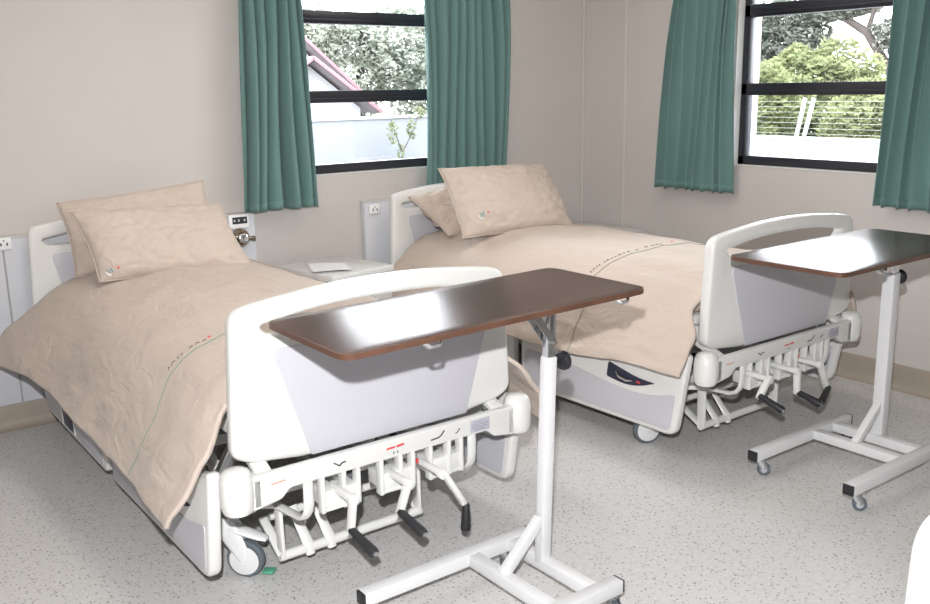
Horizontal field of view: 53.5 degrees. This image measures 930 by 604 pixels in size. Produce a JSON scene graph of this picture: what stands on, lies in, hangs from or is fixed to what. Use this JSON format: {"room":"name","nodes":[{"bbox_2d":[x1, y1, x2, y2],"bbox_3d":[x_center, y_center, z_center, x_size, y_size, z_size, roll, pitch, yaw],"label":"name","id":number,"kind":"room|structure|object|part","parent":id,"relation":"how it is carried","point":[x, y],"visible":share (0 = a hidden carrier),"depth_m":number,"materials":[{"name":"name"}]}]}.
{"room":"hospital room","nodes":[
{"label":"hospital room","id":0,"kind":"room"},
{"bbox_2d":[0,0,582,266],"bbox_3d":[-1.693,-0.810,4.613,6.520,2.650,0.220,-11,16,-36],"label":"wall","id":1,"kind":"structure","parent":0,"point":[99,98],"depth_m":4.60,"materials":[{"name":"paint"}]},
{"bbox_2d":[0,398,58,433],"bbox_3d":[-1.679,0.457,4.730,6.300,0.128,0.045,-11,16,-36],"label":"baseboard","id":2,"kind":"structure","parent":1,"relation":"attached to","point":[33,413],"depth_m":4.43,"materials":[{"name":"plastic"}]},
{"bbox_2d":[0,212,256,406],"bbox_3d":[-2.228,0.108,4.229,2.749,0.793,0.050,-11,16,-36],"label":"panel","id":3,"kind":"object","parent":1,"relation":"attached to","point":[15,287],"visible":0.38,"depth_m":4.30,"materials":[{"name":"grey plastic"}]},
{"bbox_2d":[0,237,11,249],"bbox_3d":[-2.103,-0.265,4.207,0.068,0.056,0.015,-11,16,-36],"label":"power outlet","id":4,"kind":"object","parent":3,"relation":"attached to","point":[5,243],"visible":1,"depth_m":4.21,"materials":[{"name":"white plastic"}]},
{"bbox_3d":[-2.234,-0.274,4.141,2.749,0.008,0.050,-11,16,-36],"label":"trim","id":5,"kind":"part","parent":3,"relation":"part of","materials":[{"name":"grey plastic"}]},
{"bbox_2d":[227,213,248,228],"bbox_3d":[-1.195,-0.426,4.865,0.112,0.075,0.025,-11,16,-36],"label":"outlet","id":6,"kind":"object","parent":3,"relation":"attached to","point":[235,221],"visible":0.96,"depth_m":4.86,"materials":[{"name":"white plastic"}]},
{"bbox_2d":[233,229,255,247],"bbox_3d":[-1.171,-0.338,4.883,0.124,0.099,0.054,-11,16,-36],"label":"valve","id":7,"kind":"object","parent":3,"relation":"attached to","point":[242,236],"visible":0.87,"depth_m":4.87,"materials":[{"name":"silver metal"}]},
{"bbox_3d":[-1.151,-0.337,4.899,0.077,0.037,0.031,-9,15,-32],"label":"release lever","id":8,"kind":"part","parent":7,"relation":"part of","materials":[{"name":"silver metal"}]},
{"bbox_2d":[302,10,426,175],"bbox_3d":[-0.595,-1.387,5.259,1.359,1.272,0.121,-11,16,-36],"label":"window","id":9,"kind":"structure","parent":1,"relation":"in","point":[309,16],"depth_m":5.31,"materials":[{"name":"black metal"}]},
{"bbox_2d":[360,198,417,263],"bbox_3d":[-0.125,-0.284,5.760,1.159,0.793,0.050,-11,16,-36],"label":"panel","id":10,"kind":"object","parent":1,"relation":"attached to","point":[375,227],"visible":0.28,"depth_m":5.41,"materials":[{"name":"grey laminate"}]},
{"bbox_2d":[369,204,379,213],"bbox_3d":[-0.525,-0.539,5.360,0.068,0.056,0.015,-11,16,-36],"label":"power outlet","id":11,"kind":"object","parent":10,"relation":"attached to","point":[374,208],"visible":1,"depth_m":5.35,"materials":[{"name":"white plastic"}]},
{"bbox_3d":[-0.522,-0.538,5.356,0.058,0.046,0.003,-11,16,-36],"label":"plate","id":12,"kind":"part","parent":11,"relation":"part of","materials":[{"name":"white plastic"}]},
{"bbox_3d":[-0.132,-0.666,5.671,1.159,0.008,0.050,-11,16,-36],"label":"trim","id":13,"kind":"part","parent":10,"relation":"part of","materials":[{"name":"grey plastic"}]},
{"bbox_2d":[580,0,585,221],"bbox_3d":[0.801,-1.305,6.270,0.016,2.522,0.016,-11,16,-36],"label":"trim","id":14,"kind":"structure","parent":1,"relation":"attached to","point":[584,1],"depth_m":6.27,"materials":[{"name":"grey plastic"}]},
{"bbox_3d":[-0.475,-2.123,5.060,1.992,0.021,0.095,-11,16,-36],"label":"rail","id":15,"kind":"object","parent":1,"relation":"attached to","visible":0},
{"bbox_2d":[238,0,318,212],"bbox_3d":[-1.005,-1.247,4.786,0.415,1.541,0.122,-11,16,-36],"label":"curtain","id":16,"kind":"object","parent":15,"relation":"hanging from","point":[279,169],"visible":1,"depth_m":4.82,"materials":[{"name":"teal fabric"}]},
{"bbox_2d":[424,0,510,184],"bbox_3d":[0.010,-1.438,5.530,0.657,1.541,0.114,-11,16,-36],"label":"curtain","id":17,"kind":"object","parent":15,"relation":"hanging from","point":[468,42],"visible":0.87,"depth_m":5.55,"materials":[{"name":"teal fabric"}]},
{"bbox_2d":[0,344,929,603],"bbox_3d":[0.336,1.141,2.137,6.900,0.100,7.350,-11,16,-36],"label":"floor","id":18,"kind":"structure","parent":0,"point":[685,516],"depth_m":3.36,"materials":[{"name":"plastic"}]},
{"bbox_2d":[27,219,530,576],"bbox_3d":[-0.814,0.228,3.712,1.230,1.005,2.414,-10,16,-35],"label":"hospital bed","id":19,"kind":"object","parent":18,"relation":"on","point":[448,405],"visible":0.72,"depth_m":2.93,"materials":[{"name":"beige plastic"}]},
{"bbox_3d":[-1.625,-0.149,4.515,0.948,0.605,0.050,-10,16,-35],"label":"headboard","id":20,"kind":"part","parent":19,"relation":"part of","materials":[{"name":"white plastic"}]},
{"bbox_3d":[-1.609,-0.064,4.513,0.726,0.435,0.006,-11,16,-35],"label":"inset panel","id":21,"kind":"part","parent":19,"relation":"part of","materials":[{"name":"grey plastic"}]},
{"bbox_3d":[-1.692,0.444,3.954,0.005,0.246,0.916,-10,16,-35],"label":"inset panel","id":22,"kind":"part","parent":19,"relation":"part of","materials":[{"name":"grey plastic"}]},
{"bbox_3d":[-1.674,0.425,3.961,0.042,0.328,1.002,-10,16,-35],"label":"rail","id":23,"kind":"part","parent":19,"relation":"part of","materials":[{"name":"white plastic"}]},
{"bbox_3d":[-1.053,0.665,3.126,0.005,0.171,0.948,-10,16,-35],"label":"inset panel","id":24,"kind":"part","parent":19,"relation":"part of","materials":[{"name":"grey plastic"}]},
{"bbox_3d":[-1.030,0.588,3.110,0.042,0.372,1.036,-10,16,-35],"label":"rail","id":25,"kind":"part","parent":19,"relation":"part of","materials":[{"name":"white plastic"}]},
{"bbox_3d":[-0.889,0.180,3.805,0.880,0.060,2.065,-10,16,-35],"label":"frame","id":26,"kind":"part","parent":19,"relation":"part of","materials":[{"name":"white metal"}]},
{"bbox_2d":[0,259,539,529],"bbox_3d":[-0.909,0.162,3.734,1.536,0.448,2.071,-10,16,-35],"label":"duvet","id":27,"kind":"object","parent":19,"relation":"on","point":[138,365],"visible":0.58,"depth_m":3.33,"materials":[{"name":"beige fabric"}]},
{"bbox_2d":[55,180,207,277],"bbox_3d":[-1.519,-0.359,4.374,0.747,0.389,0.189,-10,16,-35],"label":"pillow","id":28,"kind":"object","parent":27,"relation":"on","point":[189,193],"visible":0.33,"depth_m":4.27,"materials":[{"name":"beige fabric"}]},
{"bbox_2d":[69,203,251,282],"bbox_3d":[-1.370,-0.281,4.205,0.744,0.316,0.290,-10,16,-35],"label":"pillow","id":29,"kind":"object","parent":27,"relation":"on","point":[126,243],"visible":0.93,"depth_m":4.11,"materials":[{"name":"beige fabric"}]},
{"bbox_3d":[-0.902,0.045,3.788,0.900,0.100,1.970,-10,16,-35],"label":"mattress","id":30,"kind":"part","parent":19,"relation":"part of","materials":[{"name":"beige fabric"}]},
{"bbox_3d":[-0.885,0.328,3.837,0.904,0.297,1.730,-10,16,-35],"label":"frame","id":31,"kind":"part","parent":19,"relation":"part of","materials":[{"name":"white plastic"}]},
{"bbox_3d":[-0.369,0.628,2.821,0.044,0.123,0.143,-10,16,-35],"label":"crank handle","id":32,"kind":"part","parent":19,"relation":"part of","materials":[{"name":"white plastic"}]},
{"bbox_3d":[-0.375,0.679,3.220,0.856,0.211,0.174,-10,16,-35],"label":"link frame","id":33,"kind":"part","parent":19,"relation":"part of","materials":[{"name":"white plastic"}]},
{"bbox_3d":[-0.273,0.170,2.948,1.041,0.525,0.050,-10,16,-35],"label":"footboard","id":34,"kind":"part","parent":19,"relation":"part of","materials":[{"name":"white plastic"}]},
{"bbox_3d":[-0.236,0.252,2.961,0.796,0.355,0.006,-11,16,-35],"label":"inset panel","id":35,"kind":"part","parent":19,"relation":"part of","materials":[{"name":"grey plastic"}]},
{"bbox_3d":[-0.218,0.598,2.929,0.068,0.108,0.143,-10,16,-35],"label":"crank handle","id":36,"kind":"part","parent":19,"relation":"part of","materials":[{"name":"white plastic"}]},
{"bbox_3d":[-0.075,0.593,3.037,0.107,0.152,0.143,-10,16,-35],"label":"crank handle","id":37,"kind":"part","parent":19,"relation":"part of","materials":[{"name":"white plastic"}]},
{"bbox_3d":[-0.131,0.494,3.791,0.005,0.171,0.948,-10,16,-35],"label":"inset panel","id":38,"kind":"part","parent":19,"relation":"part of","materials":[{"name":"grey plastic"}]},
{"bbox_2d":[472,421,487,430],"bbox_3d":[0.052,0.419,3.146,0.068,0.029,0.001,-11,16,-35],"label":"print","id":39,"kind":"object","parent":19,"relation":"attached to","point":[478,421],"depth_m":3.14},
{"bbox_3d":[-0.108,0.417,3.776,0.042,0.372,1.036,-10,16,-35],"label":"rail","id":40,"kind":"part","parent":19,"relation":"part of","materials":[{"name":"white plastic"}]},
{"bbox_2d":[277,255,393,298],"bbox_3d":[-0.679,0.116,4.990,0.495,0.640,0.420,11,18,42],"label":"locker","id":41,"kind":"object","parent":18,"relation":"on","point":[361,267],"visible":0.12,"depth_m":4.85,"materials":[{"name":"laminate"}]},
{"bbox_2d":[306,262,352,271],"bbox_3d":[-0.713,-0.186,4.844,0.210,0.017,0.297,-4,13,-14],"label":"paper sheet","id":42,"kind":"object","parent":41,"relation":"on","point":[317,266],"visible":1,"depth_m":4.86,"materials":[{"name":"white paper"}]},
{"bbox_2d":[277,255,393,282],"bbox_3d":[-0.693,-0.179,4.930,0.470,0.036,0.420,11,18,42],"label":"countertop","id":43,"kind":"structure","parent":41,"relation":"on","point":[361,267],"depth_m":4.85,"materials":[{"name":"laminate"}]},
{"bbox_3d":[-0.524,-0.023,4.806,0.018,0.130,0.380,11,18,42],"label":"drawer","id":44,"kind":"part","parent":41,"relation":"part of","materials":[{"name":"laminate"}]},
{"bbox_2d":[269,268,643,603],"bbox_3d":[0.062,0.473,2.719,1.062,0.948,0.614,-11,16,-36],"label":"table","id":45,"kind":"object","parent":18,"relation":"on","point":[386,325],"visible":1,"depth_m":2.74,"materials":[{"name":"laminate"}]},
{"bbox_3d":[0.077,0.789,2.727,0.643,0.184,0.457,-11,16,-36],"label":"frame","id":46,"kind":"part","parent":45,"relation":"part of","materials":[{"name":"white metal"}]},
{"bbox_3d":[0.247,0.490,2.836,0.061,0.671,0.037,-11,16,-36],"label":"post","id":47,"kind":"part","parent":45,"relation":"part of","materials":[{"name":"white metal"}]},
{"bbox_3d":[0.252,0.118,2.758,0.035,0.192,0.030,-11,16,-36],"label":"post","id":48,"kind":"part","parent":45,"relation":"part of","materials":[{"name":"silver metal"}]},
{"bbox_3d":[0.289,0.179,2.800,0.052,0.060,0.060,-11,16,-36],"label":"height knob","id":49,"kind":"part","parent":45,"relation":"part of","materials":[{"name":"black plastic"}]},
{"bbox_2d":[573,221,642,232],"bbox_3d":[0.875,-0.174,6.121,0.340,0.640,0.545,-11,16,-36],"label":"locker","id":50,"kind":"object","parent":18,"relation":"on","point":[628,229],"visible":0.04,"depth_m":6.09,"materials":[{"name":"laminate"}]},
{"bbox_2d":[389,183,861,442],"bbox_3d":[0.798,-0.054,4.804,1.286,1.005,2.475,-11,16,-36],"label":"hospital bed","id":51,"kind":"object","parent":18,"relation":"on","point":[761,325],"visible":0.58,"depth_m":4.03,"materials":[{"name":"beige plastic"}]},
{"bbox_3d":[-0.027,-0.432,5.611,1.027,0.605,0.050,-11,16,-36],"label":"headboard","id":52,"kind":"part","parent":51,"relation":"part of","materials":[{"name":"white plastic"}]},
{"bbox_3d":[-0.010,-0.347,5.609,0.787,0.435,0.006,-11,16,-36],"label":"inset panel","id":53,"kind":"part","parent":51,"relation":"part of","materials":[{"name":"grey plastic"}]},
{"bbox_3d":[-0.058,0.146,5.040,0.042,0.328,1.042,-11,16,-36],"label":"rail","id":54,"kind":"part","parent":51,"relation":"part of","materials":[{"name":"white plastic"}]},
{"bbox_3d":[0.582,0.388,4.194,0.005,0.171,0.948,-11,16,-36],"label":"inset panel","id":55,"kind":"part","parent":51,"relation":"part of","materials":[{"name":"grey plastic"}]},
{"bbox_3d":[0.606,0.311,4.179,0.042,0.372,1.036,-11,16,-36],"label":"rail","id":56,"kind":"part","parent":51,"relation":"part of","materials":[{"name":"white plastic"}]},
{"bbox_2d":[390,224,856,377],"bbox_3d":[0.662,-0.129,4.799,1.432,0.418,2.140,-11,16,-36],"label":"duvet","id":57,"kind":"object","parent":51,"relation":"on","point":[655,330],"visible":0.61,"depth_m":4.23,"materials":[{"name":"beige fabric"}]},
{"bbox_2d":[408,187,461,235],"bbox_3d":[0.069,-0.557,5.393,0.810,0.309,0.287,-11,16,-36],"label":"pillow","id":58,"kind":"object","parent":57,"relation":"on","point":[437,206],"visible":0.23,"depth_m":5.20,"materials":[{"name":"beige fabric"}]},
{"bbox_2d":[438,163,573,238],"bbox_3d":[0.236,-0.587,5.247,0.892,0.379,0.368,-11,16,-36],"label":"pillow","id":59,"kind":"object","parent":57,"relation":"on","point":[492,199],"visible":0.95,"depth_m":5.12,"materials":[{"name":"beige fabric"}]},
{"bbox_3d":[0.687,0.327,4.016,0.015,0.032,0.097,-11,16,-36],"label":"release lever","id":60,"kind":"part","parent":51,"relation":"part of","materials":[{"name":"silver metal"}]},
{"bbox_3d":[0.732,0.047,4.923,0.904,0.297,1.770,-11,16,-36],"label":"frame","id":61,"kind":"part","parent":51,"relation":"part of","materials":[{"name":"white plastic"}]},
{"bbox_3d":[0.727,-0.101,4.890,0.880,0.060,2.105,-11,16,-36],"label":"frame","id":62,"kind":"part","parent":51,"relation":"part of","materials":[{"name":"white metal"}]},
{"bbox_3d":[0.715,-0.235,4.873,0.900,0.100,2.010,-11,16,-36],"label":"mattress","id":63,"kind":"part","parent":51,"relation":"part of","materials":[{"name":"beige fabric"}]},
{"bbox_3d":[1.260,0.401,4.294,0.856,0.211,0.174,-11,16,-36],"label":"link frame","id":64,"kind":"part","parent":51,"relation":"part of","materials":[{"name":"white plastic"}]},
{"bbox_3d":[1.203,0.341,3.842,0.098,0.089,0.143,-11,16,-36],"label":"crank handle","id":65,"kind":"part","parent":51,"relation":"part of","materials":[{"name":"white plastic"}]},
{"bbox_3d":[1.498,0.215,4.867,0.005,0.171,0.948,-11,16,-36],"label":"inset panel","id":66,"kind":"part","parent":51,"relation":"part of","materials":[{"name":"white plastic"}]},
{"bbox_3d":[1.386,-0.113,4.041,1.066,0.525,0.050,-11,16,-36],"label":"footboard","id":67,"kind":"part","parent":51,"relation":"part of","materials":[{"name":"white plastic"}]},
{"bbox_3d":[1.522,0.139,4.852,0.042,0.372,1.036,-11,16,-36],"label":"rail","id":68,"kind":"part","parent":51,"relation":"part of","materials":[{"name":"white plastic"}]},
{"bbox_3d":[1.423,-0.032,4.054,0.816,0.355,0.006,-11,16,-36],"label":"inset panel","id":69,"kind":"part","parent":51,"relation":"part of","materials":[{"name":"grey plastic"}]},
{"bbox_3d":[1.383,0.328,3.979,0.036,0.122,0.143,-11,16,-36],"label":"crank handle","id":70,"kind":"part","parent":51,"relation":"part of","materials":[{"name":"white plastic"}]},
{"bbox_3d":[1.538,0.313,4.096,0.084,0.142,0.143,-11,16,-36],"label":"crank handle","id":71,"kind":"part","parent":51,"relation":"part of","materials":[{"name":"white plastic"}]},
{"bbox_2d":[731,229,929,510],"bbox_3d":[1.525,0.245,3.634,0.990,0.926,0.494,-11,16,-36],"label":"table","id":72,"kind":"object","parent":18,"relation":"on","point":[854,253],"visible":1,"depth_m":3.69,"materials":[{"name":"metal"}]},
{"bbox_3d":[1.549,0.532,3.721,0.675,0.185,0.460,-11,16,-36],"label":"frame","id":73,"kind":"part","parent":72,"relation":"part of","materials":[{"name":"white metal"}]},
{"bbox_3d":[1.730,0.223,3.802,0.058,0.704,0.050,-11,16,-36],"label":"post","id":74,"kind":"part","parent":72,"relation":"part of","materials":[{"name":"white metal"}]},
{"bbox_3d":[1.721,-0.139,3.716,0.041,0.141,0.040,-11,16,-36],"label":"post","id":75,"kind":"part","parent":72,"relation":"part of","materials":[{"name":"silver metal"}]},
{"bbox_3d":[1.760,-0.102,3.754,0.052,0.060,0.060,-11,16,-36],"label":"height knob","id":76,"kind":"part","parent":72,"relation":"part of","materials":[{"name":"black plastic"}]},
{"bbox_2d":[905,515,929,603],"bbox_3d":[1.644,0.824,0.956,1.286,1.005,2.475,-11,16,-36],"label":"hospital bed","id":77,"kind":"object","parent":18,"relation":"on","point":[918,583],"visible":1,"depth_m":1.29,"materials":[{"name":"white plastic"}]},
{"bbox_2d":[583,0,929,370],"bbox_3d":[2.918,-0.685,3.723,0.220,2.650,6.750,-11,16,-36],"label":"wall","id":78,"kind":"structure","parent":0,"point":[760,193],"depth_m":5.65,"materials":[{"name":"paint"}]},
{"bbox_2d":[620,0,627,226],"bbox_3d":[1.032,-1.240,5.973,0.012,2.522,0.022,-11,16,-36],"label":"trim","id":79,"kind":"structure","parent":78,"relation":"attached to","point":[626,1],"depth_m":5.97,"materials":[{"name":"grey plastic"}]},
{"bbox_2d":[734,0,892,173],"bbox_3d":[1.963,-1.320,4.777,0.121,1.272,1.259,-11,16,-36],"label":"window","id":80,"kind":"structure","parent":78,"relation":"in","point":[752,10],"depth_m":5.10,"materials":[{"name":"black metal"}]},
{"bbox_2d":[835,351,929,398],"bbox_3d":[2.834,0.563,3.931,0.045,0.128,6.750,-11,16,-36],"label":"baseboard","id":81,"kind":"structure","parent":78,"relation":"attached to","point":[905,379],"depth_m":4.76,"materials":[{"name":"plastic"}]},
{"bbox_2d":[872,0,929,212],"bbox_3d":[2.237,-1.174,4.223,0.081,1.541,0.649,-11,16,-36],"label":"curtain","id":82,"kind":"object","parent":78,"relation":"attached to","point":[902,180],"visible":1,"depth_m":4.45,"materials":[{"name":"teal fabric"}]},
{"bbox_3d":[1.835,-2.055,4.588,0.095,0.021,2.282,-11,16,-36],"label":"rail","id":83,"kind":"object","parent":78,"relation":"attached to","visible":0},
{"bbox_2d":[654,0,736,193],"bbox_3d":[1.360,-1.421,5.365,0.081,1.546,0.554,-11,16,-37],"label":"curtain","id":84,"kind":"object","parent":83,"relation":"hanging from","point":[695,149],"visible":1,"depth_m":5.41,"materials":[{"name":"teal fabric"}]},
{"label":"outside","id":85,"kind":"structure","parent":0,"visible":0},
{"bbox_3d":[2.423,-2.173,17.579,60.000,0.100,60.000,-11,16,-36],"label":"ground","id":86,"kind":"structure","parent":85,"visible":0},
{"bbox_2d":[305,36,361,89],"bbox_3d":[-5.600,-5.425,22.955,5.549,4.080,2.755,-11,16,-36],"label":"roof","id":87,"kind":"structure","parent":86,"relation":"on","point":[311,49],"depth_m":22.89,"materials":[{"name":"grey"}]},
{"bbox_2d":[307,56,383,118],"bbox_3d":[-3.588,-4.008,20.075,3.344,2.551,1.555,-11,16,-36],"label":"house","id":88,"kind":"structure","parent":86,"relation":"on","point":[321,77],"depth_m":19.93,"materials":[{"name":"grey paint"}]},
{"bbox_2d":[302,0,426,116],"bbox_3d":[-2.761,-7.166,29.120,7.002,4.586,3.087,-11,16,-36],"label":"tree","id":89,"kind":"object","parent":86,"relation":"on","point":[383,62],"visible":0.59,"depth_m":28.21,"materials":[{"name":"green plant"}]},
{"bbox_2d":[312,114,426,164],"bbox_3d":[-1.768,-2.435,15.709,11.200,1.400,0.260,-11,16,-36],"label":"wall","id":90,"kind":"structure","parent":86,"relation":"on","point":[342,139],"depth_m":15.58,"materials":[{"name":"grey paint"}]},
{"bbox_2d":[386,106,425,158],"bbox_3d":[-0.965,-2.497,15.538,0.803,1.569,0.212,-11,16,-36],"label":"sapling","id":91,"kind":"object","parent":86,"relation":"on","point":[421,112],"visible":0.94,"depth_m":15.46,"materials":[{"name":"green plant"}]},
{"bbox_2d":[756,59,816,135],"bbox_3d":[5.897,-3.541,17.807,1.770,2.241,1.812,1,13,7],"label":"tree","id":92,"kind":"object","parent":86,"relation":"on","point":[780,74],"visible":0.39,"depth_m":17.32,"materials":[{"name":"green plant"}]},
{"bbox_2d":[755,135,879,161],"bbox_3d":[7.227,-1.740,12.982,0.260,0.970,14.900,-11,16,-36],"label":"wall","id":93,"kind":"structure","parent":86,"relation":"on","point":[852,149],"depth_m":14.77,"materials":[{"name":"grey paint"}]},
{"bbox_2d":[794,98,806,136],"bbox_3d":[5.473,-3.008,15.050,0.050,0.629,0.179,-8,15,-27],"label":"fence post","id":94,"kind":"object","parent":93,"relation":"on","point":[802,109],"visible":1,"depth_m":15.03,"materials":[{"name":"grey metal"}]},
{"bbox_2d":[802,98,815,136],"bbox_3d":[5.563,-2.982,14.932,0.050,0.630,0.198,-8,15,-28],"label":"fence post","id":95,"kind":"object","parent":93,"relation":"on","point":[811,107],"visible":1,"depth_m":14.91,"materials":[{"name":"grey metal"}]},
{"bbox_2d":[757,101,883,135],"bbox_3d":[7.013,-2.539,12.899,0.006,0.516,14.300,-11,16,-36],"label":"fence","id":96,"kind":"object","parent":93,"relation":"on","point":[758,101],"visible":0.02,"depth_m":14.63,"materials":[{"name":"silver metal"}]},
{"bbox_2d":[760,33,886,138],"bbox_3d":[7.596,-4.353,19.959,2.339,2.833,3.334,-13,18,-42],"label":"tree","id":97,"kind":"object","parent":86,"relation":"on","point":[836,67],"visible":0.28,"depth_m":19.14,"materials":[{"name":"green plant"}]},
{"bbox_2d":[760,0,891,75],"bbox_3d":[8.848,-5.867,23.120,1.764,4.479,6.052,-11,16,-36],"label":"pine tree","id":98,"kind":"object","parent":86,"relation":"on","point":[799,26],"visible":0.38,"depth_m":22.78,"materials":[{"name":"green plant"}]},
{"bbox_2d":[815,74,886,138],"bbox_3d":[7.144,-3.017,16.219,1.792,1.921,1.751,-11,16,-36],"label":"tree","id":99,"kind":"object","parent":86,"relation":"on","point":[853,109],"visible":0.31,"depth_m":15.81,"materials":[{"name":"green plant"}]}
]}

